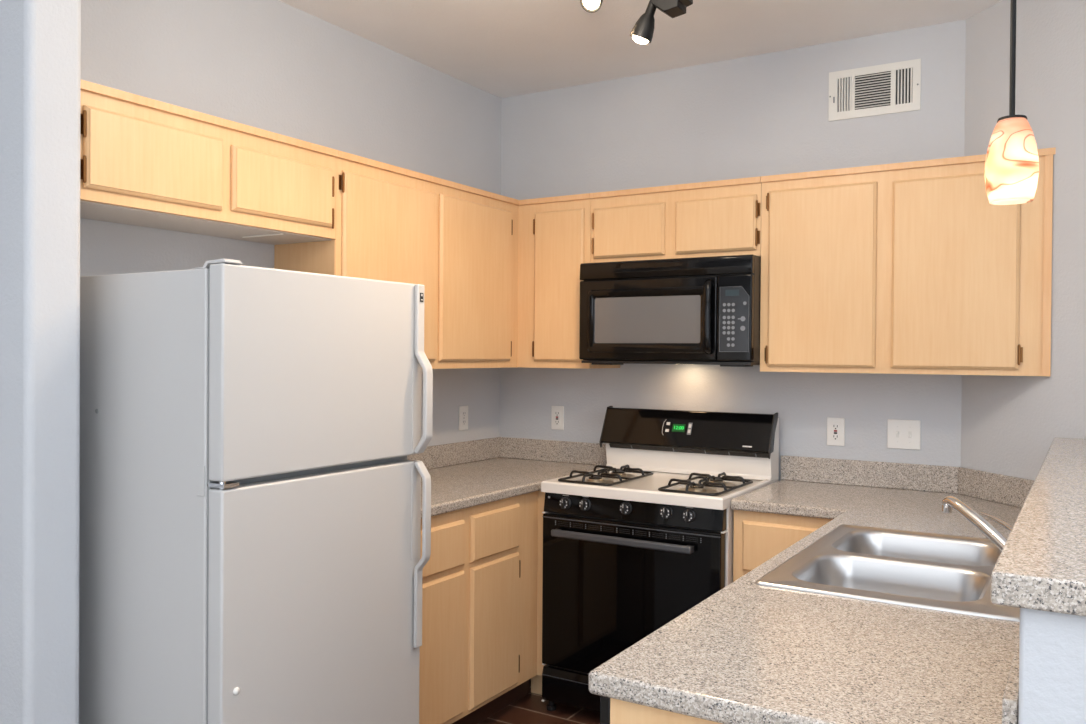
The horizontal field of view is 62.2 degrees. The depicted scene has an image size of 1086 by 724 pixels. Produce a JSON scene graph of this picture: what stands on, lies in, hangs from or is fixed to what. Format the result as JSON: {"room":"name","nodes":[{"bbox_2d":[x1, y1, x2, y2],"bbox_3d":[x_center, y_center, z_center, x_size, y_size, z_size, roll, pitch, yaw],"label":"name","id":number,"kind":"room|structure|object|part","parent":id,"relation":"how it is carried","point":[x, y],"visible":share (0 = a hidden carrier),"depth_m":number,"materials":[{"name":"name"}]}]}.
{"room":"kitchen","nodes":[
{"label":"kitchen","id":0,"kind":"room"},
{"bbox_2d":[0,0,80,723],"bbox_3d":[-2.007,0.035,2.728,1.858,2.729,0.142,1,1,31],"label":"wall partition","id":1,"kind":"structure","parent":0,"point":[40,40],"depth_m":2.23,"materials":[{"name":"grey paint"}]},
{"bbox_2d":[80,0,501,445],"bbox_3d":[-0.871,0.035,3.612,0.120,2.729,2.550,1,1,31],"label":"wall","id":2,"kind":"structure","parent":0,"point":[276,66],"depth_m":3.33,"materials":[{"name":"grey paint"}]},
{"bbox_2d":[80,79,337,244],"bbox_3d":[-1.092,-0.579,2.810,0.321,0.316,0.952,1,1,31],"label":"upper cabinet","id":3,"kind":"object","parent":2,"relation":"attached to","point":[145,162],"visible":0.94,"depth_m":2.66,"materials":[{"name":"brown wood"}]},
{"bbox_3d":[-1.081,-0.565,2.536,0.018,0.214,0.437,1,1,31],"label":"door","id":4,"kind":"part","parent":3,"relation":"part of","materials":[{"name":"brown wood"}]},
{"bbox_3d":[-0.965,-0.724,2.732,0.011,0.023,0.952,1,1,31],"label":"trim","id":5,"kind":"part","parent":3,"relation":"part of","materials":[{"name":"brown wood"}]},
{"bbox_3d":[-0.839,-0.566,2.934,0.018,0.200,0.423,1,1,31],"label":"door","id":6,"kind":"part","parent":3,"relation":"part of","materials":[{"name":"brown wood"}]},
{"bbox_2d":[274,150,518,368],"bbox_3d":[-0.542,-0.358,3.718,0.321,0.768,1.176,1,1,31],"label":"upper cabinet","id":7,"kind":"object","parent":2,"relation":"attached to","point":[457,241],"visible":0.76,"depth_m":3.63,"materials":[{"name":"brown wood"}]},
{"bbox_3d":[-0.856,-0.199,3.224,0.301,0.455,0.004,1,1,31],"label":"panel","id":8,"kind":"part","parent":7,"relation":"part of","materials":[{"name":"brown wood"}]},
{"bbox_3d":[-0.566,-0.338,3.387,0.018,0.672,0.525,1,1,31],"label":"door","id":9,"kind":"part","parent":7,"relation":"part of","materials":[{"name":"brown wood"}]},
{"bbox_3d":[-0.412,-0.729,3.640,0.011,0.023,1.172,1,1,31],"label":"trim","id":10,"kind":"part","parent":7,"relation":"part of","materials":[{"name":"brown wood"}]},
{"bbox_3d":[-0.281,-0.343,3.856,0.018,0.676,0.518,1,1,31],"label":"door","id":11,"kind":"part","parent":7,"relation":"part of","materials":[{"name":"brown wood"}]},
{"bbox_2d":[407,437,500,468],"bbox_3d":[-0.609,0.433,3.916,0.017,0.102,1.519,1,1,31],"label":"backsplash","id":12,"kind":"structure","parent":2,"relation":"attached to","point":[443,455],"depth_m":4.25,"materials":[{"name":"grey stone"}]},
{"bbox_2d":[459,406,467,430],"bbox_3d":[-0.379,0.268,4.301,0.007,0.116,0.072,1,1,31],"label":"wall outlet","id":13,"kind":"object","parent":2,"relation":"attached to","point":[463,410],"visible":1,"depth_m":4.29,"materials":[{"name":"white plastic"}]},
{"bbox_2d":[478,679,599,723],"bbox_3d":[-0.327,1.456,0.671,7.100,0.050,7.020,1,1,31],"label":"floor","id":14,"kind":"structure","parent":0,"point":[528,709],"depth_m":3.59,"materials":[{"name":"brown tile"}]},
{"bbox_2d":[79,258,432,723],"bbox_3d":[-0.876,0.577,2.671,0.802,1.663,0.758,1,1,31],"label":"refrigerator","id":15,"kind":"object","parent":14,"relation":"on","point":[250,544],"visible":1,"depth_m":2.37,"materials":[{"name":"white metal"}]},
{"bbox_3d":[-0.601,0.810,2.506,0.052,1.004,0.755,1,1,31],"label":"door","id":16,"kind":"part","parent":15,"relation":"part of","materials":[{"name":"white metal"}]},
{"bbox_3d":[-0.596,0.024,2.499,0.052,0.528,0.755,1,1,31],"label":"freezer door","id":17,"kind":"part","parent":15,"relation":"part of","materials":[{"name":"white metal"}]},
{"bbox_3d":[-0.372,0.594,2.775,0.047,0.575,0.030,1,1,31],"label":"handle","id":18,"kind":"part","parent":15,"relation":"part of","materials":[{"name":"white plastic"}]},
{"bbox_3d":[-0.368,0.022,2.772,0.051,0.521,0.034,1,1,31],"label":"handle","id":19,"kind":"part","parent":15,"relation":"part of","materials":[{"name":"white plastic"}]},
{"bbox_2d":[419,491,537,723],"bbox_3d":[-0.496,0.966,3.526,0.628,0.875,0.965,1,1,31],"label":"base cabinet","id":20,"kind":"object","parent":14,"relation":"on","point":[478,650],"visible":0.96,"depth_m":3.35,"materials":[{"name":"brown wood"}]},
{"bbox_3d":[-0.378,1.020,3.135,0.018,0.520,0.341,1,1,31],"label":"door","id":21,"kind":"part","parent":20,"relation":"part of","materials":[{"name":"brown wood"}]},
{"bbox_3d":[-0.375,0.658,3.132,0.018,0.165,0.341,1,1,31],"label":"drawer","id":22,"kind":"part","parent":20,"relation":"part of","materials":[{"name":"brown wood"}]},
{"bbox_3d":[-0.182,1.022,3.456,0.018,0.525,0.324,1,1,31],"label":"door","id":23,"kind":"part","parent":20,"relation":"part of","materials":[{"name":"brown wood"}]},
{"bbox_3d":[-0.180,0.653,3.453,0.018,0.173,0.324,1,1,31],"label":"drawer","id":24,"kind":"part","parent":20,"relation":"part of","materials":[{"name":"brown wood"}]},
{"bbox_2d":[407,437,606,518],"bbox_3d":[-0.327,0.456,3.745,0.678,0.140,1.519,1,1,31],"label":"countertop","id":25,"kind":"structure","parent":20,"relation":"on","point":[466,474],"depth_m":4.11,"materials":[{"name":"grey stone"}]},
{"bbox_2d":[531,490,544,694],"bbox_3d":[-0.096,0.963,4.138,0.675,0.875,0.610,1,1,31],"label":"base cabinet","id":26,"kind":"object","parent":14,"relation":"on","point":[536,681],"visible":0.13,"depth_m":3.73,"materials":[{"name":"brown wood"}]},
{"bbox_2d":[600,696,609,723],"bbox_3d":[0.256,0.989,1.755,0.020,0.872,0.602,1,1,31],"label":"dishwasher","id":27,"kind":"object","parent":14,"relation":"on","point":[604,701],"visible":0.16,"depth_m":1.50,"materials":[{"name":"black metal"}]},
{"bbox_2d":[541,406,778,712],"bbox_3d":[0.483,0.808,3.693,0.776,1.202,0.710,1,1,31],"label":"gas range","id":28,"kind":"object","parent":14,"relation":"on","point":[632,543],"visible":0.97,"depth_m":3.53,"materials":[{"name":"black metal"}]},
{"bbox_3d":[0.086,0.561,3.574,0.051,0.051,0.020,1,1,31],"label":"knob","id":29,"kind":"part","parent":28,"relation":"part of","materials":[{"name":"black plastic"}]},
{"bbox_3d":[0.328,1.297,3.452,0.747,0.135,0.054,1,1,31],"label":"drawer","id":30,"kind":"part","parent":28,"relation":"part of","materials":[{"name":"black metal"}]},
{"bbox_3d":[0.162,0.559,3.528,0.051,0.051,0.020,1,1,31],"label":"knob","id":31,"kind":"part","parent":28,"relation":"part of","materials":[{"name":"black plastic"}]},
{"bbox_3d":[0.286,0.678,3.408,0.590,0.028,0.020,1,1,31],"label":"handle","id":32,"kind":"part","parent":28,"relation":"part of","materials":[{"name":"grey metal"}]},
{"bbox_3d":[0.314,0.558,3.436,0.051,0.051,0.020,1,1,31],"label":"knob","id":33,"kind":"part","parent":28,"relation":"part of","materials":[{"name":"black plastic"}]},
{"bbox_3d":[0.330,0.915,3.449,0.749,0.605,0.054,1,1,31],"label":"oven door","id":34,"kind":"part","parent":28,"relation":"part of","materials":[{"name":"black glass"}]},
{"bbox_3d":[0.335,0.566,3.450,0.753,0.081,0.044,1,1,31],"label":"control panel","id":35,"kind":"part","parent":28,"relation":"part of","materials":[{"name":"black"}]},
{"bbox_2d":[541,465,773,509],"bbox_3d":[0.475,0.485,3.675,0.763,0.080,0.606,1,1,31],"label":"cooktop","id":36,"kind":"object","parent":28,"relation":"in","point":[665,487],"depth_m":3.55,"materials":[{"name":"white metal"}]},
{"bbox_3d":[0.457,0.559,3.349,0.051,0.051,0.020,1,1,31],"label":"knob","id":37,"kind":"part","parent":28,"relation":"part of","materials":[{"name":"black plastic"}]},
{"bbox_3d":[0.534,0.564,3.302,0.051,0.051,0.020,1,1,31],"label":"knob","id":38,"kind":"part","parent":28,"relation":"part of","materials":[{"name":"black plastic"}]},
{"bbox_2d":[610,698,721,723],"bbox_3d":[0.845,0.988,2.126,0.600,0.875,1.847,1,1,31],"label":"base cabinet","id":39,"kind":"object","parent":14,"relation":"on","point":[621,712],"visible":0.06,"depth_m":1.46,"materials":[{"name":"brown wood"}]},
{"bbox_2d":[588,455,1033,723],"bbox_3d":[0.797,0.476,2.463,1.044,0.140,2.539,1,1,31],"label":"countertop","id":40,"kind":"structure","parent":39,"relation":"on","point":[749,652],"depth_m":1.64,"materials":[{"name":"grey stone"}]},
{"bbox_2d":[755,524,1019,621],"bbox_3d":[0.937,0.584,2.279,0.557,0.160,0.838,1,1,31],"label":"sink","id":41,"kind":"object","parent":40,"relation":"in","point":[941,572],"visible":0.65,"depth_m":2.30,"materials":[{"name":"silver metal"}]},
{"bbox_2d":[792,554,990,601],"bbox_3d":[0.827,0.586,2.141,0.414,0.158,0.350,1,1,31],"label":"basin","id":42,"kind":"object","parent":41,"relation":"in","point":[934,582],"depth_m":2.27,"materials":[{"name":"silver metal"}]},
{"bbox_2d":[831,530,1001,565],"bbox_3d":[1.025,0.584,2.466,0.414,0.158,0.348,1,1,31],"label":"basin","id":43,"kind":"object","parent":41,"relation":"in","point":[877,543],"depth_m":2.60,"materials":[{"name":"silver metal"}]},
{"bbox_2d":[942,496,1012,550],"bbox_3d":[1.141,0.434,2.313,0.070,0.146,0.276,0,1,-15],"label":"faucet","id":44,"kind":"object","parent":40,"relation":"on","point":[949,502],"visible":0.65,"depth_m":2.31,"materials":[{"name":"silver metal"}]},
{"bbox_3d":[1.171,0.419,2.292,0.017,0.045,0.168,0,1,-8],"label":"lever","id":45,"kind":"part","parent":44,"relation":"part of","materials":[{"name":"silver metal"}]},
{"bbox_2d":[733,510,831,581],"bbox_3d":[1.027,0.977,3.444,0.418,0.875,0.628,1,1,31],"label":"base cabinet","id":46,"kind":"object","parent":14,"relation":"on","point":[758,536],"visible":0.24,"depth_m":3.23,"materials":[{"name":"brown wood"}]},
{"bbox_3d":[0.876,0.669,3.177,0.359,0.181,0.018,1,1,31],"label":"drawer","id":47,"kind":"part","parent":46,"relation":"part of","materials":[{"name":"brown wood"}]},
{"bbox_2d":[279,0,1001,97],"bbox_3d":[-0.307,-1.323,0.645,7.100,0.050,7.020,1,1,31],"label":"ceiling","id":48,"kind":"structure","parent":0,"point":[500,48],"depth_m":3.57,"materials":[{"name":"paint"}]},
{"bbox_2d":[580,0,692,43],"bbox_3d":[0.309,-1.157,2.833,0.636,0.312,0.132,1,1,41],"label":"track light","id":49,"kind":"object","parent":48,"relation":"attached to","point":[642,32],"visible":1,"depth_m":2.80,"materials":[{"name":"black metal"}]},
{"bbox_3d":[0.161,-1.174,2.923,0.056,0.062,0.065,1,1,31],"label":"bulb","id":50,"kind":"part","parent":49,"relation":"part of","materials":[{"name":"beige glass"}]},
{"bbox_3d":[0.309,-1.034,2.835,0.055,0.066,0.057,1,1,31],"label":"bulb","id":51,"kind":"part","parent":49,"relation":"part of","materials":[{"name":"beige glass"}]},
{"bbox_2d":[985,0,1038,204],"bbox_3d":[1.106,-0.839,2.117,0.124,0.923,0.124,1,1,31],"label":"pendant light","id":52,"kind":"object","parent":48,"relation":"hanging from","point":[1012,159],"visible":1,"depth_m":2.08,"materials":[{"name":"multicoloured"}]},
{"bbox_3d":[1.103,-0.473,2.120,0.114,0.192,0.114,1,1,31],"label":"lamp shade","id":53,"kind":"part","parent":52,"relation":"part of","materials":[{"name":"white glass"}]},
{"bbox_3d":[1.107,-0.929,2.116,0.012,0.705,0.012,1,1,31],"label":"rod","id":54,"kind":"part","parent":52,"relation":"part of","materials":[{"name":"black metal"}]},
{"bbox_2d":[499,19,965,480],"bbox_3d":[0.725,0.042,4.062,2.138,2.729,0.120,1,1,31],"label":"wall","id":55,"kind":"structure","parent":0,"point":[766,114],"depth_m":3.90,"materials":[{"name":"grey paint"}]},
{"bbox_2d":[500,437,606,465],"bbox_3d":[0.071,0.434,4.381,0.660,0.102,0.017,1,1,31],"label":"backsplash","id":56,"kind":"structure","parent":55,"relation":"attached to","point":[518,448],"depth_m":4.38,"materials":[{"name":"grey stone"}]},
{"bbox_2d":[551,406,563,429],"bbox_3d":[0.070,0.272,4.386,0.070,0.116,0.009,1,1,31],"label":"wall outlet","id":57,"kind":"object","parent":55,"relation":"attached to","point":[557,412],"visible":1,"depth_m":4.38,"materials":[{"name":"white plastic"}]},
{"bbox_2d":[554,411,559,424],"bbox_3d":[0.069,0.272,4.385,0.034,0.068,0.002,1,1,31],"label":"receptacle","id":58,"kind":"object","parent":57,"relation":"attached to","point":[556,413],"depth_m":4.38,"materials":[{"name":"white plastic"}]},
{"bbox_2d":[517,193,619,368],"bbox_3d":[-0.009,-0.359,4.248,0.679,0.768,0.321,1,1,31],"label":"upper cabinet","id":59,"kind":"object","parent":55,"relation":"attached to","point":[554,233],"visible":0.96,"depth_m":4.03,"materials":[{"name":"brown wood"}]},
{"bbox_3d":[0.046,-0.729,4.041,0.377,0.023,0.011,1,1,31],"label":"trim","id":60,"kind":"part","parent":59,"relation":"part of","materials":[{"name":"brown wood"}]},
{"bbox_3d":[0.068,-0.341,4.024,0.253,0.674,0.018,1,1,31],"label":"door","id":61,"kind":"part","parent":59,"relation":"part of","materials":[{"name":"brown wood"}]},
{"bbox_2d":[590,176,761,262],"bbox_3d":[0.608,-0.580,3.871,0.761,0.311,0.321,1,1,31],"label":"upper cabinet","id":62,"kind":"object","parent":55,"relation":"attached to","point":[720,217],"visible":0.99,"depth_m":3.72,"materials":[{"name":"brown wood"}]},
{"bbox_3d":[0.363,-0.559,3.843,0.335,0.218,0.018,1,1,31],"label":"door","id":63,"kind":"part","parent":62,"relation":"part of","materials":[{"name":"brown wood"}]},
{"bbox_2d":[579,254,760,366],"bbox_3d":[0.573,-0.203,3.820,0.760,0.436,0.446,1,1,31],"label":"microwave","id":64,"kind":"object","parent":62,"relation":"attached to","point":[695,310],"visible":1,"depth_m":3.64,"materials":[{"name":"black plastic"}]},
{"bbox_3d":[0.427,-0.176,3.718,0.618,0.336,0.032,1,1,31],"label":"door","id":65,"kind":"part","parent":64,"relation":"part of","materials":[{"name":"black"}]},
{"bbox_3d":[0.585,0.002,3.841,0.748,0.011,0.385,1,1,31],"label":"plate","id":66,"kind":"part","parent":64,"relation":"part of","materials":[{"name":"black metal"}]},
{"bbox_3d":[0.648,-0.179,3.542,0.034,0.297,0.048,1,1,31],"label":"handle","id":67,"kind":"part","parent":64,"relation":"part of","materials":[{"name":"black plastic"}]},
{"bbox_3d":[0.752,-0.172,3.520,0.140,0.336,0.032,1,1,31],"label":"control panel","id":68,"kind":"part","parent":64,"relation":"part of","materials":[{"name":"black plastic"}]},
{"bbox_3d":[0.533,-0.723,3.744,0.761,0.023,0.011,1,1,31],"label":"trim","id":69,"kind":"part","parent":62,"relation":"part of","materials":[{"name":"brown wood"}]},
{"bbox_3d":[0.694,-0.554,3.642,0.344,0.218,0.018,1,1,31],"label":"door","id":70,"kind":"part","parent":62,"relation":"part of","materials":[{"name":"brown wood"}]},
{"bbox_2d":[827,417,844,445],"bbox_3d":[1.202,0.287,3.697,0.072,0.116,0.009,1,1,31],"label":"wall outlet","id":71,"kind":"object","parent":55,"relation":"attached to","point":[835,426],"visible":1,"depth_m":3.69,"materials":[{"name":"white plastic"}]},
{"bbox_2d":[831,423,839,439],"bbox_3d":[1.201,0.287,3.696,0.034,0.068,0.002,1,1,31],"label":"receptacle","id":72,"kind":"object","parent":71,"relation":"attached to","point":[835,427],"depth_m":3.69,"materials":[{"name":"white plastic"}]},
{"bbox_2d":[780,455,957,493],"bbox_3d":[1.303,0.450,3.631,0.691,0.102,0.017,1,1,31],"label":"backsplash","id":73,"kind":"structure","parent":55,"relation":"attached to","point":[933,478],"depth_m":3.61,"materials":[{"name":"grey stone"}]},
{"bbox_2d":[828,59,920,120],"bbox_3d":[1.327,-1.089,3.614,0.353,0.199,0.010,1,1,31],"label":"air vent","id":74,"kind":"object","parent":55,"relation":"in","point":[889,88],"visible":1,"depth_m":3.61,"materials":[{"name":"white metal"}]},
{"bbox_2d":[887,419,920,449],"bbox_3d":[1.425,0.286,3.558,0.124,0.116,0.014,1,1,31],"label":"light switch","id":75,"kind":"object","parent":55,"relation":"attached to","point":[901,434],"visible":1,"depth_m":3.56,"materials":[{"name":"white plastic"}]},
{"bbox_2d":[760,147,1055,375],"bbox_3d":[1.364,-0.342,3.412,1.009,0.768,0.321,1,1,31],"label":"upper cabinet","id":76,"kind":"object","parent":55,"relation":"attached to","point":[903,267],"visible":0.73,"depth_m":3.26,"materials":[{"name":"brown wood"}]},
{"bbox_3d":[1.054,-0.324,3.424,0.404,0.686,0.018,1,1,31],"label":"door","id":77,"kind":"part","parent":76,"relation":"part of","materials":[{"name":"brown wood"}]},
{"bbox_3d":[1.290,-0.713,3.283,1.009,0.023,0.011,1,1,31],"label":"trim","id":78,"kind":"part","parent":76,"relation":"part of","materials":[{"name":"brown wood"}]},
{"bbox_3d":[1.451,-0.317,3.182,0.413,0.682,0.018,1,1,31],"label":"door","id":79,"kind":"part","parent":76,"relation":"part of","materials":[{"name":"brown wood"}]},
{"bbox_3d":[1.701,-0.324,3.034,0.024,0.744,0.012,1,1,31],"label":"trim","id":80,"kind":"part","parent":76,"relation":"part of","materials":[{"name":"brown wood"}]},
{"bbox_2d":[961,0,1085,479],"bbox_3d":[2.755,0.074,2.271,3.322,2.729,0.551,1,1,40],"label":"wall","id":81,"kind":"structure","parent":0,"point":[1010,424],"depth_m":3.07,"materials":[{"name":"grey paint"}]},
{"bbox_2d":[958,467,1033,507],"bbox_3d":[1.656,0.456,3.207,0.018,0.102,0.512,0,1,-14],"label":"backsplash","id":82,"kind":"structure","parent":81,"relation":"attached to","point":[1004,489],"depth_m":3.26,"materials":[{"name":"grey stone"}]},
{"bbox_2d":[1018,608,1085,723],"bbox_3d":[1.204,0.860,1.997,0.140,1.140,2.203,1,1,31],"label":"wall","id":83,"kind":"structure","parent":0,"point":[1052,645],"depth_m":1.07,"materials":[{"name":"grey paint"}]},
{"bbox_2d":[1002,633,1019,723],"bbox_3d":[1.137,0.464,2.034,0.017,0.102,2.159,1,1,31],"label":"backsplash","id":84,"kind":"structure","parent":83,"relation":"attached to","point":[1010,701],"depth_m":1.13,"materials":[{"name":"grey stone"}]},
{"bbox_2d":[991,437,1085,616],"bbox_3d":[1.288,0.271,1.892,0.440,0.040,2.149,1,1,31],"label":"bar","id":85,"kind":"object","parent":83,"relation":"on","point":[1041,564],"visible":1,"depth_m":1.24,"materials":[{"name":"grey stone"}]}
]}

